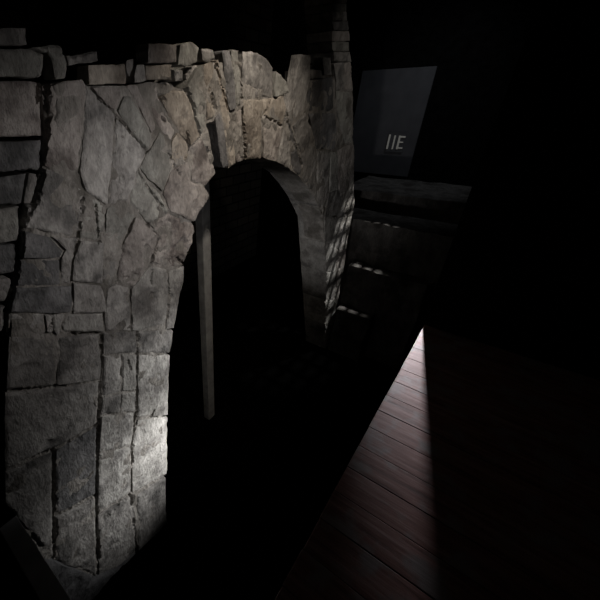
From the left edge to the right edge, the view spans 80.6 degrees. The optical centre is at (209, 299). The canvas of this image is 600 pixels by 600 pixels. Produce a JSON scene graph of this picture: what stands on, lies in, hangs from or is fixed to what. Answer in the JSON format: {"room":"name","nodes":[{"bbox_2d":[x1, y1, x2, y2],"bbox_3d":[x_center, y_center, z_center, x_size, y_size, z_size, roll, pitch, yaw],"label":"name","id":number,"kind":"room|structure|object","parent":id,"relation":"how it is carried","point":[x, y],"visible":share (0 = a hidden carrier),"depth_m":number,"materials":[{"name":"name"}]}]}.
{"room":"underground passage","nodes":[
{"label":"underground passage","id":0,"kind":"room"},
{"bbox_2d":[0,0,273,293],"bbox_3d":[-2.643,-2.938,6.200,0.300,8.400,13.000,23,36,34],"label":"wall","id":1,"kind":"structure","parent":0,"point":[113,29],"depth_m":7.23,"materials":[{"name":"grey stone"}]},
{"bbox_2d":[0,256,403,599],"bbox_3d":[1.311,2.425,5.418,10.600,0.200,13.500,23,36,34],"label":"floor","id":2,"kind":"structure","parent":0,"point":[248,485],"depth_m":5.43,"materials":[{"name":"soil"}]},
{"bbox_2d":[0,516,70,599],"bbox_3d":[-0.622,2.816,2.309,2.080,2.150,0.119,23,36,34],"label":"cross beam","id":3,"kind":"structure","parent":2,"relation":"on","point":[42,579],"depth_m":2.16,"materials":[{"name":"paint"}]},
{"bbox_2d":[0,50,353,599],"bbox_3d":[0.491,-0.066,4.545,0.516,5.360,6.600,23,36,34],"label":"stone arch","id":4,"kind":"object","parent":2,"relation":"on","point":[102,189],"visible":1,"depth_m":2.65,"materials":[{"name":"grey stone"}]},
{"bbox_2d":[0,49,42,78],"bbox_3d":[-0.991,-1.187,1.709,0.131,0.123,0.291,23,36,34],"label":"stone block","id":5,"kind":"object","parent":4,"relation":"on","point":[14,63],"visible":1,"depth_m":1.69,"materials":[{"name":"grey stone"}]},
{"bbox_2d":[0,28,26,47],"bbox_3d":[-1.004,-1.270,1.647,0.134,0.084,0.179,23,36,34],"label":"stone block","id":6,"kind":"object","parent":5,"relation":"on","point":[9,37],"visible":1,"depth_m":1.63,"materials":[{"name":"grey stone"}]},
{"bbox_2d":[28,45,66,79],"bbox_3d":[-0.863,-1.249,1.790,0.138,0.149,0.163,23,36,34],"label":"stone block","id":7,"kind":"object","parent":4,"relation":"on","point":[54,62],"visible":0.95,"depth_m":1.78,"materials":[{"name":"grey stone"}]},
{"bbox_2d":[77,64,125,84],"bbox_3d":[-0.646,-1.345,2.027,0.140,0.117,0.269,23,36,34],"label":"stone block","id":8,"kind":"object","parent":4,"relation":"on","point":[89,74],"visible":0.98,"depth_m":1.97,"materials":[{"name":"grey stone"}]},
{"bbox_2d":[64,51,97,65],"bbox_3d":[-0.741,-1.344,1.896,0.141,0.078,0.193,23,36,34],"label":"stone block","id":9,"kind":"object","parent":8,"relation":"on","point":[88,57],"visible":0.9,"depth_m":1.86,"materials":[{"name":"grey stone"}]},
{"bbox_2d":[115,59,132,76],"bbox_3d":[-0.535,-1.448,2.127,0.123,0.097,0.063,23,36,34],"label":"stone block","id":10,"kind":"object","parent":4,"relation":"on","point":[128,63],"visible":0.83,"depth_m":2.09,"materials":[{"name":"grey stone"}]},
{"bbox_2d":[126,65,145,82],"bbox_3d":[-0.492,-1.445,2.175,0.142,0.098,0.092,23,36,34],"label":"stone block","id":11,"kind":"object","parent":4,"relation":"on","point":[137,74],"visible":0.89,"depth_m":2.14,"materials":[{"name":"grey stone"}]},
{"bbox_2d":[144,64,170,79],"bbox_3d":[-0.379,-1.531,2.285,0.135,0.095,0.236,23,36,34],"label":"stone block","id":12,"kind":"object","parent":4,"relation":"on","point":[157,72],"visible":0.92,"depth_m":2.25,"materials":[{"name":"grey stone"}]},
{"bbox_2d":[136,43,175,63],"bbox_3d":[-0.352,-1.632,2.258,0.145,0.118,0.251,23,36,34],"label":"stone block","id":13,"kind":"object","parent":12,"relation":"on","point":[157,53],"visible":1,"depth_m":2.20,"materials":[{"name":"grey stone"}]},
{"bbox_2d":[163,70,181,81],"bbox_3d":[-0.263,-1.589,2.413,0.136,0.072,0.080,23,36,34],"label":"stone block","id":14,"kind":"object","parent":4,"relation":"on","point":[176,75],"visible":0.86,"depth_m":2.38,"materials":[{"name":"grey stone"}]},
{"bbox_2d":[166,42,198,66],"bbox_3d":[-0.198,-1.736,2.410,0.140,0.143,0.208,23,36,34],"label":"stone block","id":15,"kind":"object","parent":14,"relation":"on","point":[186,53],"visible":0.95,"depth_m":2.36,"materials":[{"name":"grey stone"}]},
{"bbox_2d":[194,49,214,63],"bbox_3d":[-0.056,-1.828,2.552,0.136,0.084,0.150,23,36,34],"label":"stone block","id":16,"kind":"object","parent":4,"relation":"on","point":[204,55],"visible":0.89,"depth_m":2.50,"materials":[{"name":"grey stone"}]},
{"bbox_2d":[312,57,330,75],"bbox_3d":[1.300,-2.701,3.939,0.141,0.178,0.282,23,36,34],"label":"stone block","id":17,"kind":"object","parent":4,"relation":"on","point":[323,64],"visible":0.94,"depth_m":3.87,"materials":[{"name":"grey stone"}]},
{"bbox_2d":[304,0,350,63],"bbox_3d":[1.364,-3.357,3.863,0.340,1.086,1.104,23,36,34],"label":"pillar","id":18,"kind":"structure","parent":4,"relation":"on","point":[327,27],"depth_m":3.89,"materials":[{"name":"grey stone"}]},
{"bbox_2d":[195,181,214,419],"bbox_3d":[-0.058,0.282,4.887,0.160,4.052,0.297,23,36,34],"label":"support post","id":19,"kind":"object","parent":2,"relation":"on","point":[203,232],"visible":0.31,"depth_m":4.67,"materials":[{"name":"wood"}]},
{"bbox_2d":[328,305,372,361],"bbox_3d":[2.960,0.696,7.206,0.682,1.075,0.279,23,36,34],"label":"stone step","id":20,"kind":"structure","parent":2,"relation":"on","point":[351,327],"depth_m":7.08,"materials":[{"name":"grey stone"}]},
{"bbox_2d":[341,261,430,369],"bbox_3d":[3.421,0.301,7.008,1.465,1.957,0.327,23,36,34],"label":"stone step","id":21,"kind":"structure","parent":2,"relation":"on","point":[395,300],"depth_m":6.73,"materials":[{"name":"grey stone"}]},
{"bbox_2d":[336,208,457,361],"bbox_3d":[4.153,-0.166,6.998,3.345,2.783,0.953,23,36,34],"label":"stone step","id":22,"kind":"structure","parent":2,"relation":"on","point":[418,247],"depth_m":6.51,"materials":[{"name":"grey stone"}]},
{"bbox_2d":[354,176,471,225],"bbox_3d":[5.122,-0.890,7.898,4.143,3.169,2.042,23,36,34],"label":"stone step","id":23,"kind":"structure","parent":2,"relation":"on","point":[439,202],"depth_m":7.12,"materials":[{"name":"grey stone"}]},
{"bbox_2d":[275,325,599,599],"bbox_3d":[1.268,2.765,1.468,2.382,3.061,4.540,23,36,34],"label":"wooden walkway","id":24,"kind":"object","parent":2,"relation":"on","point":[476,474],"visible":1,"depth_m":1.64,"materials":[{"name":"red wood"}]},
{"bbox_2d":[256,0,539,267],"bbox_3d":[5.627,-3.764,7.679,10.100,8.400,0.300,23,36,34],"label":"wall","id":25,"kind":"structure","parent":0,"point":[475,47],"depth_m":7.57,"materials":[{"name":"black paint"}]},
{"bbox_2d":[352,66,436,176],"bbox_3d":[4.321,-4.322,8.369,1.578,2.280,0.060,23,36,34],"label":"wall panel","id":26,"kind":"object","parent":25,"relation":"attached to","point":[389,100],"depth_m":8.24,"materials":[{"name":"grey paint"}]},
{"bbox_2d":[385,132,406,151],"bbox_3d":[4.545,-3.866,8.322,0.393,0.442,0.050,23,36,34],"label":"wall sign","id":27,"kind":"object","parent":26,"relation":"attached to","point":[396,140],"visible":1,"depth_m":8.31,"materials":[{"name":"grey paint"}]},
{"bbox_2d":[422,0,599,379],"bbox_3d":[3.380,-0.486,1.096,4.000,3.020,0.080,23,36,34],"label":"wall","id":28,"kind":"structure","parent":0,"point":[520,274],"depth_m":2.21,"materials":[{"name":"black paint"}]}
]}

